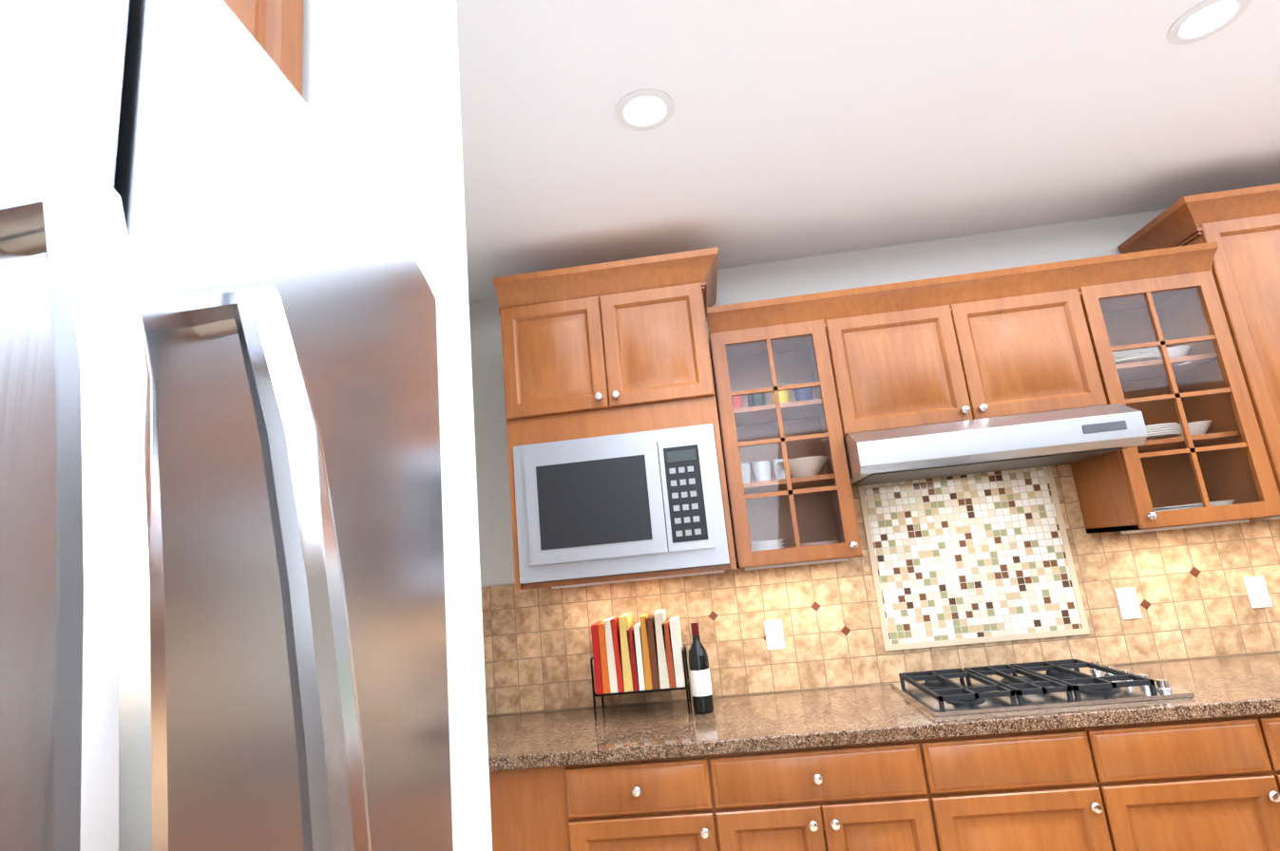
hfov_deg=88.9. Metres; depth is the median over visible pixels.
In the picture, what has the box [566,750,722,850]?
base cabinet
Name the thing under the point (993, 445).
range hood
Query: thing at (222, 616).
fridge
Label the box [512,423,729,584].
built-in microwave
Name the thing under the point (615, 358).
upper cabinet
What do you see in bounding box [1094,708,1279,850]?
base cabinet
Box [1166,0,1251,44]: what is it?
recessed light
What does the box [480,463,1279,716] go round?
backsplash
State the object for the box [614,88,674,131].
recessed light
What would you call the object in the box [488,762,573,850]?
base cabinet
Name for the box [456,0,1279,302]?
ceiling
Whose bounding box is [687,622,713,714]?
wine bottle
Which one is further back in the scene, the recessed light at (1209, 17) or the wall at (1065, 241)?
the wall at (1065, 241)
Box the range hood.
[842,403,1147,486]
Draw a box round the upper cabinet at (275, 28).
[223,0,304,96]
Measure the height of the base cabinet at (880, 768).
0.866 m
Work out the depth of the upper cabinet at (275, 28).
0.83 m
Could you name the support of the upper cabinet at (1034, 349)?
attached to the wall at (1065, 241)
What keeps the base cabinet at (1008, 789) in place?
on the floor
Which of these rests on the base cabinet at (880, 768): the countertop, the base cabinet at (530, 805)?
the countertop
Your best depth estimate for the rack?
2.47 m
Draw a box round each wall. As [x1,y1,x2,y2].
[302,0,492,850]
[468,209,1278,716]
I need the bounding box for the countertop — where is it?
[486,651,1279,765]
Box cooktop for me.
[890,659,1194,717]
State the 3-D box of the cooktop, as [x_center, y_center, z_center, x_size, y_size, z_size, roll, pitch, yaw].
[1.315,0.886,2.242,0.760,0.050,0.500,-7,-12,5]
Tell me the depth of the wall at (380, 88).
0.87 m
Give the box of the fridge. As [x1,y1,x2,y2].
[0,0,453,850]
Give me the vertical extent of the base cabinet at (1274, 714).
0.866 m
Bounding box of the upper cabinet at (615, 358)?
[497,270,725,457]
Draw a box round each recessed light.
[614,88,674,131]
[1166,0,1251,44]
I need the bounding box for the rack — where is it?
[590,609,691,720]
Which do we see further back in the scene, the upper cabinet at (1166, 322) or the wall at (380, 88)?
the upper cabinet at (1166, 322)
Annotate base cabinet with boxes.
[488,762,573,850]
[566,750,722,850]
[710,735,946,850]
[927,724,1125,850]
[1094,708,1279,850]
[1269,708,1279,746]
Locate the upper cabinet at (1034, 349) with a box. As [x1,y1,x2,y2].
[808,282,1116,453]

